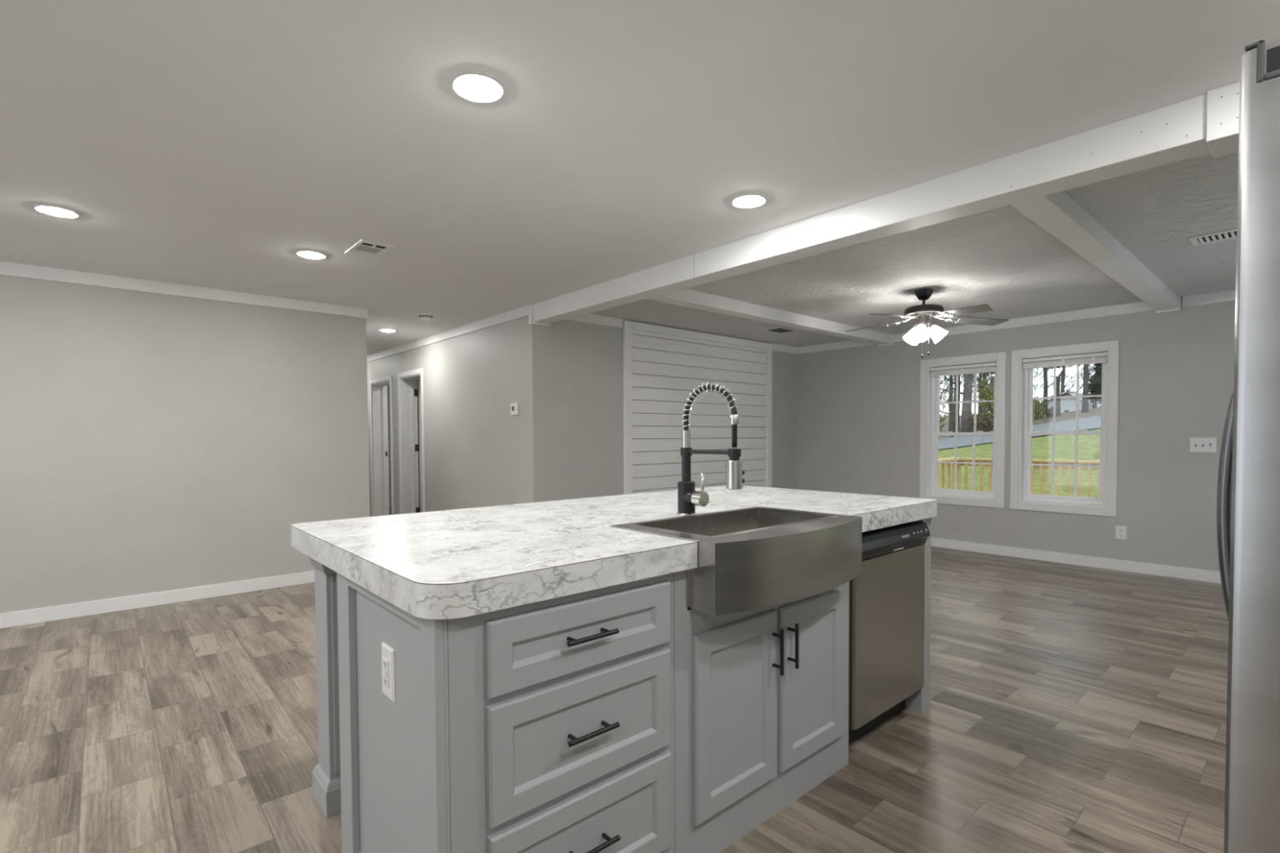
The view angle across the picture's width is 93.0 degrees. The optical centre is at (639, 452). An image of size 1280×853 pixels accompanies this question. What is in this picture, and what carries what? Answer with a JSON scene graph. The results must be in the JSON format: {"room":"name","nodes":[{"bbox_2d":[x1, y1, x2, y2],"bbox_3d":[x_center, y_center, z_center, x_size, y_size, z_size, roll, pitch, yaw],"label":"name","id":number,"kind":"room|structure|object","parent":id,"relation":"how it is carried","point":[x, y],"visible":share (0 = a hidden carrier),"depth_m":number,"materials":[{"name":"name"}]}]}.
{"room":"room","nodes":[
{"label":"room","id":0,"kind":"room"},
{"bbox_2d":[0,275,369,613],"bbox_3d":[-4.496,-0.044,3.896,5.236,2.440,0.110,-2,2,-42],"label":"wall","id":1,"kind":"structure","parent":0,"point":[150,442],"depth_m":4.60,"materials":[{"name":"beige paint"}]},
{"bbox_2d":[0,570,315,628],"bbox_3d":[-4.443,1.126,3.886,5.250,0.100,0.014,-2,2,-42],"label":"baseboard","id":2,"kind":"structure","parent":1,"relation":"attached to","point":[20,618],"depth_m":4.54,"materials":[{"name":"white paint"}]},
{"bbox_2d":[0,261,368,318],"bbox_3d":[-4.455,-1.218,3.821,5.248,0.089,0.016,-2,2,-42],"label":"trim","id":3,"kind":"structure","parent":1,"relation":"attached to","point":[8,268],"depth_m":4.60,"materials":[{"name":"white paint"}]},
{"bbox_2d":[387,379,420,507],"bbox_3d":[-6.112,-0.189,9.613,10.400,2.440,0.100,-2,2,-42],"label":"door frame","id":4,"kind":"structure","parent":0,"point":[388,407],"depth_m":10.98,"materials":[{"name":"beige paint"}]},
{"bbox_2d":[367,315,553,516],"bbox_3d":[-3.029,-0.160,7.949,0.210,2.440,6.480,-2,2,-42],"label":"wall","id":5,"kind":"structure","parent":0,"point":[477,454],"depth_m":6.16,"materials":[{"name":"beige paint"}]},
{"bbox_2d":[369,374,394,516],"bbox_3d":[-3.498,0.002,8.473,0.224,2.092,0.864,-2,2,-42],"label":"door","id":6,"kind":"structure","parent":5,"relation":"in","point":[378,390],"depth_m":8.71,"materials":[{"name":"white paint"}]},
{"bbox_2d":[397,368,425,514],"bbox_3d":[-2.522,0.013,7.898,0.924,2.092,0.819,-2,2,-42],"label":"door","id":7,"kind":"structure","parent":5,"relation":"in","point":[408,450],"depth_m":7.89,"materials":[{"name":"white paint"}]},
{"bbox_2d":[366,305,528,362],"bbox_3d":[-3.130,-1.333,7.854,0.016,0.089,6.450,-2,2,-42],"label":"trim","id":8,"kind":"structure","parent":5,"relation":"attached to","point":[522,312],"depth_m":6.53,"materials":[{"name":"white paint"}]},
{"bbox_2d":[510,403,518,415],"bbox_3d":[-1.170,-0.406,5.663,0.026,0.109,0.118,-2,2,-42],"label":"thermostat","id":9,"kind":"object","parent":5,"relation":"attached to","point":[513,406],"visible":1,"depth_m":5.65,"materials":[{"name":"white plastic"}]},
{"bbox_2d":[0,505,1228,852],"bbox_3d":[-2.021,1.193,5.037,10.640,0.120,12.220,-2,2,-42],"label":"floor","id":10,"kind":"structure","parent":0,"point":[1073,708],"depth_m":2.59,"materials":[{"name":"brown wood"}]},
{"bbox_2d":[307,555,341,818],"bbox_3d":[-1.031,0.761,2.120,0.189,0.890,0.189,-2,2,-42],"label":"support post","id":11,"kind":"object","parent":10,"relation":"on","point":[326,791],"visible":0.27,"depth_m":2.03,"materials":[{"name":"grey paint"}]},
{"bbox_2d":[337,586,342,852],"bbox_3d":[0.005,0.744,2.535,2.336,0.890,0.018,-2,2,-42],"label":"panel","id":12,"kind":"object","parent":10,"relation":"on","point":[337,587],"visible":0.06,"depth_m":1.76,"materials":[{"name":"grey paint"}]},
{"bbox_2d":[337,572,675,852],"bbox_3d":[-0.368,0.768,1.704,0.682,0.891,0.728,-2,2,-42],"label":"base cabinet","id":13,"kind":"object","parent":10,"relation":"on","point":[546,726],"visible":0.83,"depth_m":1.45,"materials":[{"name":"grey paint"}]},
{"bbox_2d":[381,641,395,702],"bbox_3d":[-0.619,0.537,1.485,0.012,0.128,0.078,-2,2,-42],"label":"wall outlet","id":14,"kind":"object","parent":13,"relation":"attached to","point":[388,687],"visible":1,"depth_m":1.47,"materials":[{"name":"white plastic"}]},
{"bbox_2d":[674,569,848,852],"bbox_3d":[0.242,0.751,2.236,0.933,0.891,0.739,-2,2,-42],"label":"base cabinet","id":15,"kind":"object","parent":10,"relation":"on","point":[762,695],"visible":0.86,"depth_m":1.91,"materials":[{"name":"grey paint"}]},
{"bbox_2d":[290,485,937,619],"bbox_3d":[0.080,0.265,2.427,2.380,0.072,1.204,-2,2,-42],"label":"countertop","id":16,"kind":"structure","parent":15,"relation":"on","point":[461,562],"depth_m":1.70,"materials":[{"name":"stone"}]},
{"bbox_2d":[676,382,744,515],"bbox_3d":[0.247,-0.010,2.185,0.074,0.487,0.297,-2,2,-42],"label":"kitchen faucet","id":17,"kind":"object","parent":16,"relation":"on","point":[688,498],"visible":1,"depth_m":2.21,"materials":[{"name":"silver metal"}]},
{"bbox_2d":[609,506,862,616],"bbox_3d":[0.363,0.336,2.055,0.801,0.204,0.514,-2,2,-42],"label":"farmhouse sink","id":18,"kind":"object","parent":16,"relation":"in","point":[753,557],"visible":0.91,"depth_m":1.81,"materials":[{"name":"silver metal"}]},
{"bbox_2d":[634,508,826,540],"bbox_3d":[0.350,0.337,2.105,0.673,0.200,0.368,-2,2,-42],"label":"basin","id":19,"kind":"object","parent":18,"relation":"in","point":[718,525],"depth_m":2.29,"materials":[{"name":"silver metal"}]},
{"bbox_2d":[848,521,929,744],"bbox_3d":[0.847,0.743,2.744,0.617,0.865,0.642,-2,2,-42],"label":"dishwasher","id":20,"kind":"object","parent":10,"relation":"on","point":[886,598],"visible":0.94,"depth_m":2.49,"materials":[{"name":"silver metal"}]},
{"bbox_2d":[905,517,931,713],"bbox_3d":[1.095,0.726,2.999,0.088,0.890,0.628,-2,2,-42],"label":"filler panel","id":21,"kind":"object","parent":10,"relation":"on","point":[919,702],"visible":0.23,"depth_m":2.77,"materials":[{"name":"grey paint"}]},
{"bbox_2d":[1216,39,1279,852],"bbox_3d":[1.375,0.350,0.819,0.912,1.756,0.871,-2,2,-42],"label":"refrigerator","id":22,"kind":"object","parent":10,"relation":"on","point":[1248,500],"visible":1,"depth_m":0.78,"materials":[{"name":"grey metal"}]},
{"bbox_2d":[0,0,1279,355],"bbox_3d":[-2.034,-1.366,4.969,10.640,0.120,12.220,-2,2,-42],"label":"ceiling","id":23,"kind":"structure","parent":0,"point":[209,144],"depth_m":2.41,"materials":[{"name":"paint"}]},
{"bbox_2d":[34,204,79,217],"bbox_3d":[-3.015,-1.244,3.142,0.168,0.016,0.168,-2,2,-42],"label":"recessed light","id":24,"kind":"object","parent":23,"relation":"in","point":[59,211],"visible":1,"depth_m":3.12,"materials":[{"name":"white plastic"}]},
{"bbox_2d":[296,250,325,258],"bbox_3d":[-2.113,-1.269,3.905,0.168,0.016,0.168,-2,2,-42],"label":"recessed light","id":25,"kind":"object","parent":23,"relation":"in","point":[311,255],"visible":1,"depth_m":3.88,"materials":[{"name":"white plastic"}]},
{"bbox_2d":[345,239,395,258],"bbox_3d":[-1.688,-1.270,3.795,0.198,0.013,0.338,-2,2,-42],"label":"ceiling vent","id":26,"kind":"object","parent":23,"relation":"in","point":[363,247],"visible":1,"depth_m":3.79,"materials":[{"name":"white plastic"}]},
{"bbox_2d":[379,328,395,332],"bbox_3d":[-2.767,-1.340,6.668,0.168,0.016,0.168,-2,2,-42],"label":"recessed light","id":27,"kind":"object","parent":23,"relation":"in","point":[381,330],"visible":1,"depth_m":6.64,"materials":[{"name":"white"}]},
{"bbox_2d":[417,313,433,321],"bbox_3d":[-2.066,-1.303,5.862,0.144,0.053,0.144,-2,2,-42],"label":"smoke detector","id":28,"kind":"object","parent":23,"relation":"attached to","point":[423,317],"visible":1,"depth_m":5.82,"materials":[{"name":"white plastic"}]},
{"bbox_2d":[452,71,503,102],"bbox_3d":[-0.547,-1.228,2.050,0.168,0.016,0.168,-2,2,-42],"label":"recessed light","id":29,"kind":"object","parent":23,"relation":"in","point":[477,89],"visible":1,"depth_m":2.03,"materials":[{"name":"white plastic"}]},
{"bbox_2d":[732,194,765,208],"bbox_3d":[0.548,-1.260,3.052,0.168,0.016,0.168,-2,2,-42],"label":"recessed light","id":30,"kind":"object","parent":23,"relation":"in","point":[749,202],"visible":1,"depth_m":3.03,"materials":[{"name":"white plastic"}]},
{"bbox_2d":[740,319,761,324],"bbox_3d":[1.144,-1.351,6.269,0.170,0.012,0.150,-2,2,-42],"label":"ceiling vent","id":31,"kind":"object","parent":23,"relation":"in","point":[748,322],"visible":0.84,"depth_m":6.25,"materials":[{"name":"white plastic"}]},
{"bbox_2d":[647,288,890,344],"bbox_3d":[1.445,-1.296,5.902,3.918,0.105,0.140,-2,2,-42],"label":"beam","id":32,"kind":"structure","parent":23,"relation":"attached to","point":[685,297],"depth_m":5.57,"materials":[{"name":"white paint"}]},
{"bbox_2d":[763,326,798,333],"bbox_3d":[1.567,-1.367,6.770,0.330,0.012,0.240,-2,2,-42],"label":"ceiling vent","id":33,"kind":"object","parent":23,"relation":"in","point":[778,330],"visible":1,"depth_m":6.74,"materials":[{"name":"white plastic"}]},
{"bbox_2d":[533,93,1210,324],"bbox_3d":[0.570,-1.211,3.813,0.164,0.155,4.408,-2,2,-42],"label":"beam","id":34,"kind":"structure","parent":23,"relation":"attached to","point":[1177,131],"depth_m":2.80,"materials":[{"name":"white paint"}]},
{"bbox_2d":[844,288,1008,357],"bbox_3d":[2.280,-1.052,4.987,1.258,0.554,1.246,-2,2,-42],"label":"ceiling fan","id":35,"kind":"object","parent":23,"relation":"hanging from","point":[923,313],"visible":1,"depth_m":4.92,"materials":[{"name":"black metal"}]},
{"bbox_2d":[1010,191,1177,311],"bbox_3d":[3.135,-1.254,3.994,3.918,0.105,0.138,-2,2,-42],"label":"beam","id":36,"kind":"structure","parent":23,"relation":"attached to","point":[1057,213],"depth_m":3.50,"materials":[{"name":"white paint"}]},
{"bbox_2d":[1188,228,1236,245],"bbox_3d":[3.514,-1.290,3.579,0.220,0.014,0.400,-2,2,-42],"label":"ceiling vent","id":37,"kind":"object","parent":23,"relation":"in","point":[1228,234],"visible":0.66,"depth_m":3.64,"materials":[{"name":"white plastic"}]},
{"bbox_2d":[1206,80,1239,158],"bbox_3d":[2.427,-1.155,1.718,0.196,0.173,1.192,-2,2,-42],"label":"beam","id":38,"kind":"structure","parent":23,"relation":"attached to","point":[1223,102],"depth_m":2.08,"materials":[{"name":"white paint"}]},
{"bbox_2d":[551,319,796,500],"bbox_3d":[0.614,-0.152,6.928,3.891,2.440,0.120,-2,2,-42],"label":"wall","id":39,"kind":"structure","parent":0,"point":[588,411],"depth_m":5.93,"materials":[{"name":"beige paint"}]},
{"bbox_2d":[528,303,550,326],"bbox_3d":[-0.906,-1.238,5.481,0.201,0.175,0.052,-2,2,-42],"label":"trim","id":40,"kind":"structure","parent":39,"relation":"attached to","point":[531,322],"depth_m":5.42,"materials":[{"name":"white paint"}]},
{"bbox_2d":[565,313,622,328],"bbox_3d":[-0.512,-1.292,5.813,0.896,0.089,0.016,-2,2,-42],"label":"trim","id":41,"kind":"structure","parent":39,"relation":"attached to","point":[588,317],"depth_m":5.91,"materials":[{"name":"white paint"}]},
{"bbox_2d":[622,320,772,494],"bbox_3d":[0.758,-0.145,6.951,2.445,2.425,0.036,-2,2,-42],"label":"panel","id":42,"kind":"object","parent":39,"relation":"attached to","point":[662,366],"visible":0.75,"depth_m":6.76,"materials":[{"name":"grey wood"}]},
{"bbox_2d":[770,342,797,354],"bbox_3d":[1.889,-1.361,7.939,0.590,0.089,0.016,-2,2,-42],"label":"trim","id":43,"kind":"structure","parent":39,"relation":"attached to","point":[780,348],"depth_m":7.93,"materials":[{"name":"white paint"}]},
{"bbox_2d":[796,288,1235,571],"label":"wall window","id":44,"kind":"structure","parent":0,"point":[858,408],"depth_m":5.85,"materials":[{"name":"beige paint"}]},
{"bbox_2d":[919,351,1006,508],"bbox_3d":[3.546,-0.242,6.657,0.177,1.617,0.872,-2,2,-42],"label":"window","id":45,"kind":"structure","parent":44,"relation":"attached to","point":[930,433],"depth_m":6.68,"materials":[{"name":"white paint"}]},
{"bbox_2d":[929,362,996,422],"bbox_3d":[3.515,-0.642,6.621,0.058,0.620,0.688,-2,2,-42],"label":"window blind","id":46,"kind":"object","parent":44,"relation":"attached to","point":[941,371],"visible":0.9,"depth_m":6.60,"materials":[{"name":"white plastic"}]},
{"bbox_2d":[1009,340,1119,516],"bbox_3d":[4.161,-0.230,5.963,0.177,1.624,0.877,-2,2,-42],"label":"window","id":47,"kind":"structure","parent":44,"relation":"attached to","point":[1021,409],"depth_m":5.94,"materials":[{"name":"white paint"}]},
{"bbox_2d":[1022,351,1107,391],"bbox_3d":[4.130,-0.634,5.927,0.058,0.620,0.693,-2,2,-42],"label":"window blind","id":48,"kind":"object","parent":44,"relation":"attached to","point":[1093,360],"visible":1,"depth_m":5.90,"materials":[{"name":"white plastic"}]},
{"bbox_2d":[931,537,1221,583],"bbox_3d":[3.974,1.024,6.096,0.014,0.100,5.620,-2,2,-42],"label":"baseboard","id":49,"kind":"structure","parent":44,"relation":"attached to","point":[1206,575],"depth_m":5.78,"materials":[{"name":"white paint"}]},
{"bbox_2d":[1115,525,1126,540],"bbox_3d":[4.421,0.734,5.584,0.010,0.126,0.080,-2,2,-42],"label":"wall outlet","id":50,"kind":"object","parent":44,"relation":"attached to","point":[1121,531],"visible":1,"depth_m":5.58,"materials":[{"name":"white plastic"}]},
{"bbox_2d":[1189,437,1216,452],"bbox_3d":[4.772,-0.067,5.151,0.025,0.127,0.168,-2,2,-42],"label":"light switch","id":51,"kind":"object","parent":44,"relation":"attached to","point":[1196,444],"visible":1,"depth_m":5.15,"materials":[{"name":"white plastic"}]},
{"label":"outside","id":52,"kind":"structure","parent":0,"visible":0},
{"bbox_2d":[938,407,1101,439],"bbox_3d":[44.484,-3.397,62.058,87.000,13.525,86.000,-2,2,-42],"label":"road","id":53,"kind":"structure","parent":52,"point":[1096,411],"depth_m":32.41,"materials":[{"name":"grey asphalt"}]},
{"bbox_2d":[939,377,953,432],"bbox_3d":[15.629,-2.434,32.778,2.274,4.102,1.886,1,2,29],"label":"shrub","id":54,"kind":"object","parent":53,"relation":"on","point":[943,392],"visible":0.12,"depth_m":32.38,"materials":[{"name":"green plant"}]},
{"bbox_2d":[939,375,954,402],"bbox_3d":[21.932,-6.677,44.447,3.846,10.858,4.779,-1,2,-16],"label":"bare tree","id":55,"kind":"object","parent":53,"relation":"on","point":[944,382],"visible":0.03,"depth_m":44.42,"materials":[{"name":"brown plant"}]},
{"bbox_2d":[939,374,960,436],"bbox_3d":[17.770,-7.378,32.348,6.058,13.507,7.449,1,2,33],"label":"bare tree","id":56,"kind":"object","parent":53,"relation":"on","point":[953,419],"visible":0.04,"depth_m":32.91,"materials":[{"name":"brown plant"}]},
{"bbox_2d":[939,375,964,431],"bbox_3d":[18.567,-5.689,36.464,4.646,9.626,6.244,-1,2,-12],"label":"bare tree","id":57,"kind":"object","parent":53,"relation":"on","point":[950,405],"visible":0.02,"depth_m":37.12,"materials":[{"name":"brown plant"}]},
{"bbox_2d":[939,373,973,432],"bbox_3d":[17.936,-7.918,31.872,7.422,14.452,6.376,-2,2,-42],"label":"bare tree","id":58,"kind":"object","parent":53,"relation":"on","point":[968,378],"visible":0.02,"depth_m":32.15,"materials":[{"name":"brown plant"}]},
{"bbox_2d":[953,373,986,417],"bbox_3d":[39.032,-10.473,68.460,7.126,14.294,6.298,1,2,44],"label":"bare tree","id":59,"kind":"object","parent":53,"relation":"on","point":[985,373],"visible":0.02,"depth_m":69.23,"materials":[{"name":"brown plant"}]},
{"bbox_2d":[953,372,992,413],"bbox_3d":[23.218,-6.986,40.117,4.598,10.847,6.346,-1,2,-22],"label":"bare tree","id":60,"kind":"object","parent":53,"relation":"on","point":[991,373],"visible":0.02,"depth_m":40.33,"materials":[{"name":"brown plant"}]},
{"bbox_2d":[965,413,982,432],"bbox_3d":[17.096,-1.361,31.238,0.881,1.428,0.869,-1,2,-37],"label":"brush pile","id":61,"kind":"object","parent":53,"relation":"on","point":[970,429],"visible":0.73,"depth_m":31.15,"materials":[{"name":"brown plant"}]},
{"bbox_2d":[961,373,991,418],"bbox_3d":[43.569,-12.010,77.669,12.862,16.053,7.185,-2,2,-42],"label":"bare tree","id":62,"kind":"object","parent":53,"relation":"on","point":[989,373],"visible":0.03,"depth_m":77.52,"materials":[{"name":"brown plant"}]},
{"bbox_2d":[960,372,994,413],"bbox_3d":[19.161,-8.058,33.170,7.014,14.043,7.165,0,2,8],"label":"bare tree","id":63,"kind":"object","parent":53,"relation":"on","point":[993,372],"visible":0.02,"depth_m":33.61,"materials":[{"name":"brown plant"}]},
{"bbox_2d":[973,373,990,425],"bbox_3d":[26.555,-7.919,45.599,5.106,12.195,4.690,1,2,43],"label":"bare tree","id":64,"kind":"object","parent":53,"relation":"on","point":[980,409],"visible":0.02,"depth_m":46.04,"materials":[{"name":"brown plant"}]},
{"bbox_2d":[972,377,994,430],"bbox_3d":[18.875,-2.515,33.108,1.689,3.146,1.864,-2,2,-42],"label":"shrub","id":65,"kind":"object","parent":53,"relation":"on","point":[985,384],"visible":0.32,"depth_m":32.92,"materials":[{"name":"green plant"}]},
{"bbox_2d":[977,413,993,431],"bbox_3d":[17.720,-1.409,30.875,0.796,1.254,0.797,-1,2,-34],"label":"brush pile","id":66,"kind":"object","parent":53,"relation":"on","point":[987,424],"visible":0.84,"depth_m":30.84,"materials":[{"name":"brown plant"}]},
{"bbox_2d":[978,386,994,422],"bbox_3d":[18.366,-2.185,31.538,1.922,2.652,1.569,-2,2,-42],"label":"shrub","id":67,"kind":"object","parent":53,"relation":"on","point":[989,404],"visible":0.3,"depth_m":31.59,"materials":[{"name":"green plant"}]},
{"bbox_2d":[973,367,1046,389],"bbox_3d":[22.705,-6.210,38.297,4.205,9.570,4.873,-1,2,-23],"label":"bare tree","id":68,"kind":"object","parent":53,"relation":"on","point":[984,379],"visible":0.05,"depth_m":38.13,"materials":[{"name":"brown plant"}]},
{"bbox_2d":[990,366,1053,394],"bbox_3d":[46.949,-11.969,72.987,10.411,15.263,8.182,-2,2,-42],"label":"bare tree","id":69,"kind":"object","parent":53,"relation":"on","point":[1053,366],"visible":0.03,"depth_m":74.33,"materials":[{"name":"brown plant"}]},
{"bbox_2d":[1032,395,1048,420],"bbox_3d":[22.031,-2.339,33.908,1.138,1.739,1.087,-1,2,-26],"label":"shrub","id":70,"kind":"object","parent":53,"relation":"on","point":[1037,410],"visible":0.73,"depth_m":33.68,"materials":[{"name":"green plant"}]},
{"bbox_2d":[1045,404,1061,417],"bbox_3d":[22.494,-2.082,33.096,0.688,1.105,0.712,-2,2,-42],"label":"brush pile","id":71,"kind":"object","parent":53,"relation":"on","point":[1050,412],"visible":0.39,"depth_m":33.02,"materials":[{"name":"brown plant"}]},
{"bbox_2d":[1035,364,1090,393],"bbox_3d":[53.445,-12.719,77.186,7.967,14.862,8.462,-2,2,-42],"label":"bare tree","id":72,"kind":"object","parent":53,"relation":"on","point":[1090,364],"visible":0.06,"depth_m":77.61,"materials":[{"name":"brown plant"}]},
{"bbox_2d":[1050,364,1079,415],"bbox_3d":[23.232,-9.858,33.896,9.192,16.335,6.182,-2,2,-42],"label":"bare tree","id":73,"kind":"object","parent":53,"relation":"on","point":[1058,368],"visible":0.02,"depth_m":33.84,"materials":[{"name":"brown plant"}]},
{"bbox_2d":[1041,365,1091,415],"bbox_3d":[29.165,-8.320,41.594,4.927,12.002,6.159,-2,2,-42],"label":"bare tree","id":74,"kind":"object","parent":53,"relation":"on","point":[1046,382],"visible":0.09,"depth_m":42.75,"materials":[{"name":"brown plant"}]},
{"bbox_2d":[1040,391,1101,413],"bbox_3d":[44.681,-4.458,61.740,9.680,3.260,5.100,-2,2,-42],"label":"house","id":75,"kind":"structure","parent":53,"relation":"on","point":[1067,405],"depth_m":58.70,"materials":[{"name":"grey"}]},
{"bbox_2d":[1052,365,1093,392],"bbox_3d":[48.922,-11.914,69.867,6.109,14.865,8.152,-2,2,-42],"label":"bare tree","id":76,"kind":"object","parent":53,"relation":"on","point":[1063,387],"visible":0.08,"depth_m":69.03,"materials":[{"name":"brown plant"}]},
{"bbox_2d":[1081,364,1088,412],"bbox_3d":[24.151,-9.132,32.769,7.516,14.577,5.962,0,2,-1],"label":"bare tree","id":77,"kind":"object","parent":53,"relation":"on","point":[1085,405],"visible":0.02,"depth_m":32.81,"materials":[{"name":"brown plant"}]},
{"bbox_2d":[1079,364,1097,376],"bbox_3d":[28.834,-7.511,36.121,4.886,9.802,4.522,0,2,10],"label":"bare tree","id":78,"kind":"object","parent":53,"relation":"on","point":[1091,364],"visible":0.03,"depth_m":37.76,"materials":[{"name":"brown plant"}]},
{"bbox_2d":[1082,363,1102,403],"bbox_3d":[27.171,-4.485,34.827,3.713,4.368,2.840,-1,2,-34],"label":"evergreen tree","id":79,"kind":"object","parent":53,"relation":"on","point":[1095,380],"visible":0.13,"depth_m":34.79,"materials":[{"name":"green plant"}]},
{"bbox_2d":[1092,364,1097,408],"bbox_3d":[36.156,-8.957,46.558,5.550,11.841,5.210,-2,2,-38],"label":"bare tree","id":80,"kind":"object","parent":53,"relation":"on","point":[1095,403],"visible":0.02,"depth_m":47.26,"materials":[{"name":"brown plant"}]},
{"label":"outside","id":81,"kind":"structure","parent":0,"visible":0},
{"bbox_2d":[937,415,1101,449],"bbox_3d":[10.440,0.183,31.971,6.400,9.316,86.000,-2,2,-42],"label":"driveway","id":82,"kind":"structure","parent":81,"point":[1094,422],"depth_m":25.30,"materials":[{"name":"grey concrete"}]},
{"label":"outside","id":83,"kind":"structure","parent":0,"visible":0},
{"bbox_2d":[937,427,1101,497],"bbox_3d":[3.554,0.454,25.876,25.000,9.378,86.000,-2,2,-42],"label":"lawn","id":84,"kind":"structure","parent":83,"point":[1088,446],"depth_m":16.93,"materials":[{"name":"green plant"}]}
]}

